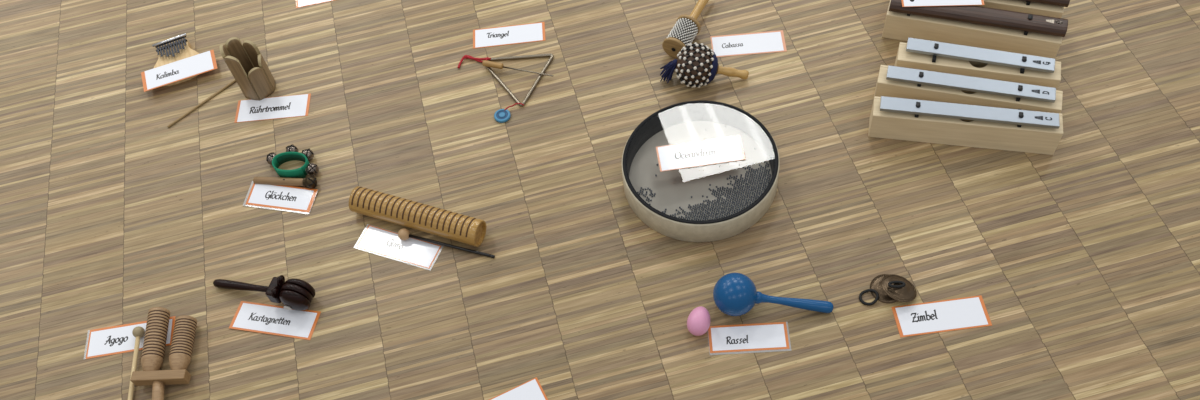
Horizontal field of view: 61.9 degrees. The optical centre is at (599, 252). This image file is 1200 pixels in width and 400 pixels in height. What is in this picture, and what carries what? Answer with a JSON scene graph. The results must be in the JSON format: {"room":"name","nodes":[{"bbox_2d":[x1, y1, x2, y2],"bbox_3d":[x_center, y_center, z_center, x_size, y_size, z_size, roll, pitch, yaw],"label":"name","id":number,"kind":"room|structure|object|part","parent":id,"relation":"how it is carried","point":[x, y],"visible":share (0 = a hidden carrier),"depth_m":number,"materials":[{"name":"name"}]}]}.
{"room":"music room","nodes":[
{"label":"music room","id":0,"kind":"room"},
{"bbox_2d":[0,0,1199,399],"bbox_3d":[0.057,-0.252,2.067,4.800,0.020,4.600,-15,57,-4],"label":"floor","id":1,"kind":"structure","parent":0,"point":[1082,258],"depth_m":1.96,"materials":[{"name":"beige wood"}]},
{"bbox_2d":[84,316,175,358],"bbox_3d":[-0.886,0.160,1.885,0.168,0.001,0.062,-9,57,0],"label":"card","id":2,"kind":"object","parent":1,"relation":"on","point":[112,340],"visible":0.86,"depth_m":1.89,"materials":[{"name":"white paper"}]},
{"bbox_2d":[127,326,144,399],"bbox_3d":[-0.852,0.244,1.816,0.022,0.023,0.249,-8,57,0],"label":"mallet","id":3,"kind":"object","parent":1,"relation":"on","point":[138,332],"visible":1,"depth_m":1.85,"materials":[{"name":"brown wood"}]},
{"bbox_2d":[130,307,196,399],"bbox_3d":[-0.797,0.221,1.815,0.106,0.038,0.267,-3,57,4],"label":"wooden agogo","id":4,"kind":"object","parent":1,"relation":"on","point":[152,358],"visible":1,"depth_m":1.82,"materials":[{"name":"brown wood"}]},
{"bbox_3d":[-0.787,0.284,1.779,0.022,0.029,0.122,-10,57,-1],"label":"handle","id":5,"kind":"part","parent":4,"relation":"part of","materials":[{"name":"brown wood"}]},
{"bbox_2d":[152,33,198,85],"bbox_3d":[-0.956,-0.435,2.253,0.109,0.030,0.121,-22,58,-9],"label":"kalimba","id":6,"kind":"object","parent":1,"relation":"on","point":[181,49],"visible":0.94,"depth_m":2.26,"materials":[{"name":"brown wood"}]},
{"bbox_2d":[141,50,217,91],"bbox_3d":[-0.938,-0.406,2.228,0.165,0.001,0.063,-20,58,-7],"label":"card","id":7,"kind":"object","parent":6,"relation":"on","point":[204,62],"visible":1,"depth_m":2.23,"materials":[{"name":"white paper"}]},
{"bbox_2d":[167,80,235,127],"bbox_3d":[-0.855,-0.342,2.199,0.226,0.005,0.005,-42,63,-19],"label":"stick","id":8,"kind":"object","parent":1,"relation":"on","point":[233,81],"visible":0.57,"depth_m":2.19,"materials":[{"name":"brown wood"}]},
{"bbox_2d":[219,37,275,99],"bbox_3d":[-0.755,-0.399,2.148,0.074,0.136,0.071,-29,59,-12],"label":"drum","id":9,"kind":"object","parent":1,"relation":"on","point":[247,65],"visible":1,"depth_m":2.14,"materials":[{"name":"brown wood"}]},
{"bbox_2d":[213,275,314,310],"bbox_3d":[-0.642,0.066,1.886,0.217,0.060,0.055,10,59,12],"label":"castanets","id":10,"kind":"object","parent":1,"relation":"on","point":[295,294],"visible":1,"depth_m":1.86,"materials":[{"name":"brown wood"}]},
{"bbox_3d":[-0.677,0.065,1.905,0.141,0.033,0.018,10,59,12],"label":"handle","id":11,"kind":"part","parent":10,"relation":"part of","materials":[{"name":"brown wood"}]},
{"bbox_3d":[-0.600,0.063,1.863,0.012,0.024,0.048,10,59,12],"label":"binding cord","id":12,"kind":"part","parent":10,"relation":"part of","materials":[{"name":"brown wood"}]},
{"bbox_2d":[234,93,310,122],"bbox_3d":[-0.710,-0.314,2.169,0.161,0.001,0.063,-5,57,2],"label":"card","id":13,"kind":"object","parent":1,"relation":"on","point":[279,107],"visible":1,"depth_m":2.17,"materials":[{"name":"white paper"}]},
{"bbox_2d":[229,301,320,339],"bbox_3d":[-0.611,0.126,1.879,0.164,0.003,0.061,7,59,10],"label":"card","id":14,"kind":"object","parent":1,"relation":"on","point":[249,316],"visible":0.99,"depth_m":1.88,"materials":[{"name":"white paper"}]},
{"bbox_2d":[242,182,317,212],"bbox_3d":[-0.649,-0.112,2.031,0.146,0.008,0.058,7,59,10],"label":"card","id":15,"kind":"object","parent":1,"relation":"on","point":[293,198],"visible":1,"depth_m":2.03,"materials":[{"name":"white paper"}]},
{"bbox_2d":[253,176,316,188],"bbox_3d":[-0.643,-0.147,2.041,0.137,0.026,0.026,4,58,8],"label":"stick","id":16,"kind":"object","parent":1,"relation":"on","point":[310,182],"visible":1,"depth_m":2.04,"materials":[{"name":"beige wood"}]},
{"bbox_3d":[-0.654,-0.146,2.046,0.114,0.019,0.016,4,58,8],"label":"handle","id":17,"kind":"part","parent":16,"relation":"part of","materials":[{"name":"beige wood"}]},
{"bbox_2d":[266,144,318,177],"bbox_3d":[-0.635,-0.190,2.066,0.118,0.030,0.079,2,58,7],"label":"bells","id":18,"kind":"object","parent":1,"relation":"on","point":[291,154],"visible":0.99,"depth_m":2.06,"materials":[{"name":"green plastic"}]},
{"bbox_2d":[296,0,334,7],"bbox_3d":[-0.636,-0.613,2.352,0.162,0.001,0.062,-12,57,-2],"label":"card","id":19,"kind":"object","parent":1,"relation":"on","point":[299,3],"visible":1,"depth_m":2.34,"materials":[{"name":"white paper"}]},
{"bbox_2d":[353,224,441,268],"bbox_3d":[-0.392,-0.011,1.946,0.170,0.001,0.059,16,60,15],"label":"card","id":20,"kind":"object","parent":1,"relation":"on","point":[377,240],"visible":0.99,"depth_m":1.95,"materials":[{"name":"white paper"}]},
{"bbox_2d":[349,186,486,246],"bbox_3d":[-0.357,-0.072,1.950,0.274,0.053,0.053,15,60,15],"label":"guiro","id":21,"kind":"object","parent":1,"relation":"on","point":[433,220],"visible":1,"depth_m":1.93,"materials":[{"name":"brown wood"}]},
{"bbox_2d":[398,228,494,257],"bbox_3d":[-0.297,-0.017,1.926,0.200,0.024,0.024,12,60,13],"label":"scraper","id":22,"kind":"object","parent":1,"relation":"on","point":[403,234],"visible":1,"depth_m":1.93,"materials":[{"name":"brown wood"}]},
{"bbox_2d":[457,53,553,122],"bbox_3d":[-0.211,-0.355,2.140,0.210,0.012,0.191,0,58,6],"label":"triangle","id":23,"kind":"object","parent":1,"relation":"on","point":[501,115],"visible":0.99,"depth_m":2.15,"materials":[{"name":"metal"}]},
{"bbox_3d":[-0.277,-0.425,2.191,0.077,0.012,0.033,-11,57,-1],"label":"red cord","id":24,"kind":"part","parent":23,"relation":"part of","materials":[{"name":"red fabric"}]},
{"bbox_2d":[482,60,552,76],"bbox_3d":[-0.177,-0.396,2.154,0.161,0.014,0.014,11,59,13],"label":"triangle beater","id":25,"kind":"object","parent":23,"relation":"on","point":[484,63],"visible":1,"depth_m":2.16,"materials":[{"name":"brown wood"}]},
{"bbox_3d":[-0.158,-0.391,2.153,0.121,0.006,0.003,11,59,12],"label":"steel rod","id":26,"kind":"part","parent":25,"relation":"part of","materials":[{"name":"silver metal"}]},
{"bbox_3d":[-0.191,-0.390,2.163,0.135,0.007,0.157,18,61,16],"label":"rod","id":27,"kind":"part","parent":23,"relation":"part of","materials":[{"name":"metal"}]},
{"bbox_2d":[473,22,545,48],"bbox_3d":[-0.203,-0.485,2.228,0.162,0.001,0.058,-6,57,2],"label":"card","id":28,"kind":"object","parent":1,"relation":"on","point":[531,32],"visible":1,"depth_m":2.23,"materials":[{"name":"white paper"}]},
{"bbox_2d":[489,377,547,399],"bbox_3d":[-0.171,0.276,1.741,0.162,0.001,0.062,-24,59,-10],"label":"card","id":29,"kind":"object","parent":1,"relation":"on","point":[532,389],"visible":1,"depth_m":1.76,"materials":[{"name":"white paper"}]},
{"bbox_2d":[662,0,708,57],"bbox_3d":[0.202,-0.511,2.173,0.055,0.055,0.206,21,62,18],"label":"cylinder cabasa","id":30,"kind":"object","parent":1,"relation":"on","point":[683,33],"visible":0.94,"depth_m":2.13,"materials":[{"name":"silver wood"}]},
{"bbox_3d":[0.175,-0.466,2.143,0.052,0.046,0.061,21,62,18],"label":"bead chain","id":31,"kind":"part","parent":30,"relation":"part of","materials":[{"name":"metal"}]},
{"bbox_3d":[0.220,-0.541,2.191,0.020,0.020,0.127,21,62,18],"label":"handle","id":32,"kind":"part","parent":30,"relation":"part of","materials":[{"name":"brown wood"}]},
{"bbox_2d":[687,306,709,335],"bbox_3d":[0.176,0.122,1.781,0.045,0.041,0.053,-15,57,-4],"label":"shaker","id":33,"kind":"object","parent":1,"relation":"on","point":[698,321],"visible":1,"depth_m":1.76,"materials":[{"name":"pink plastic"}]},
{"bbox_2d":[622,100,779,241],"bbox_3d":[0.195,-0.163,1.949,0.303,0.061,0.303,-15,57,-4],"label":"drum","id":34,"kind":"object","parent":1,"relation":"on","point":[713,202],"visible":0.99,"depth_m":1.96,"materials":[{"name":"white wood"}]},
{"bbox_2d":[656,135,745,171],"bbox_3d":[0.194,-0.192,1.931,0.165,0.001,0.061,-8,57,0],"label":"card","id":35,"kind":"object","parent":34,"relation":"on","point":[730,148],"visible":1,"depth_m":1.93,"materials":[{"name":"white paper"}]},
{"bbox_2d":[660,42,748,87],"bbox_3d":[0.216,-0.389,2.074,0.186,0.091,0.093,1,58,6],"label":"gourd cabasa","id":36,"kind":"object","parent":1,"relation":"on","point":[696,65],"visible":1,"depth_m":2.05,"materials":[{"name":"brown wood"}]},
{"bbox_3d":[0.195,-0.389,2.077,0.077,0.089,0.090,1,58,6],"label":"net cord","id":37,"kind":"part","parent":36,"relation":"part of","materials":[{"name":"white plastic"}]},
{"bbox_3d":[0.271,-0.378,2.086,0.078,0.039,0.021,1,58,6],"label":"handle","id":38,"kind":"part","parent":36,"relation":"part of","materials":[{"name":"brown wood"}]},
{"bbox_2d":[710,30,786,56],"bbox_3d":[0.319,-0.450,2.155,0.158,0.001,0.062,-4,57,3],"label":"card","id":39,"kind":"object","parent":1,"relation":"on","point":[769,41],"visible":0.98,"depth_m":2.15,"materials":[{"name":"white paper"}]},
{"bbox_2d":[708,322,791,352],"bbox_3d":[0.265,0.152,1.777,0.143,0.001,0.058,-4,57,3],"label":"card","id":40,"kind":"object","parent":1,"relation":"on","point":[758,336],"visible":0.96,"depth_m":1.78,"materials":[{"name":"white paper"}]},
{"bbox_2d":[713,273,833,315],"bbox_3d":[0.308,0.078,1.774,0.214,0.078,0.078,3,58,7],"label":"maraca","id":41,"kind":"object","parent":1,"relation":"on","point":[734,294],"visible":1,"depth_m":1.76,"materials":[{"name":"blue plastic"}]},
{"bbox_3d":[0.345,0.088,1.784,0.143,0.043,0.022,3,58,7],"label":"handle","id":42,"kind":"part","parent":41,"relation":"part of","materials":[{"name":"blue plastic"}]},
{"bbox_2d":[859,274,896,305],"bbox_3d":[0.505,0.065,1.802,0.086,0.013,0.060,-15,57,-4],"label":"cymbal","id":43,"kind":"object","parent":1,"relation":"on","point":[876,290],"visible":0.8,"depth_m":1.80,"materials":[{"name":"brown metal"}]},
{"bbox_2d":[881,274,916,301],"bbox_3d":[0.536,0.061,1.792,0.065,0.033,0.064,11,59,13],"label":"cymbal","id":44,"kind":"object","parent":1,"relation":"on","point":[897,287],"visible":1,"depth_m":1.78,"materials":[{"name":"brown metal"}]},
{"bbox_2d":[891,295,991,336],"bbox_3d":[0.604,0.112,1.769,0.161,0.001,0.062,-7,57,1],"label":"card","id":45,"kind":"object","parent":1,"relation":"on","point":[966,312],"visible":1,"depth_m":1.77,"materials":[{"name":"white paper"}]},
{"bbox_2d":[868,96,1062,154],"bbox_3d":[0.707,-0.253,1.942,0.350,0.084,0.050,7,59,10],"label":"bar","id":46,"kind":"object","parent":1,"relation":"on","point":[1018,130],"visible":1,"depth_m":1.92,"materials":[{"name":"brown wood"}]},
{"bbox_2d":[874,65,1062,112],"bbox_3d":[0.725,-0.312,1.978,0.346,0.084,0.049,11,59,12],"label":"bar","id":47,"kind":"object","parent":1,"relation":"on","point":[892,81],"visible":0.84,"depth_m":1.95,"materials":[{"name":"silver wood"}]},
{"bbox_2d":[882,0,1067,58],"bbox_3d":[0.772,-0.473,2.069,0.348,0.096,0.066,13,60,14],"label":"bar","id":48,"kind":"object","parent":1,"relation":"on","point":[970,25],"visible":0.91,"depth_m":2.04,"materials":[{"name":"brown wood"}]},
{"bbox_2d":[901,0,983,6],"bbox_3d":[0.702,-0.530,2.057,0.163,0.001,0.062,0,58,6],"label":"card","id":49,"kind":"object","parent":48,"relation":"on","point":[905,3],"visible":1,"depth_m":2.04,"materials":[{"name":"white paper"}]},
{"bbox_2d":[894,37,1060,89],"bbox_3d":[0.756,-0.370,2.011,0.311,0.084,0.051,10,59,12],"label":"bar","id":50,"kind":"object","parent":1,"relation":"on","point":[920,54],"visible":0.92,"depth_m":1.98,"materials":[{"name":"beige wood"}]},
{"bbox_2d":[973,0,1069,17],"bbox_3d":[0.798,-0.542,2.110,0.345,0.096,0.066,13,60,13],"label":"bar","id":51,"kind":"object","parent":1,"relation":"on","point":[1051,8],"visible":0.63,"depth_m":2.06,"materials":[{"name":"brown wood"}]}
]}

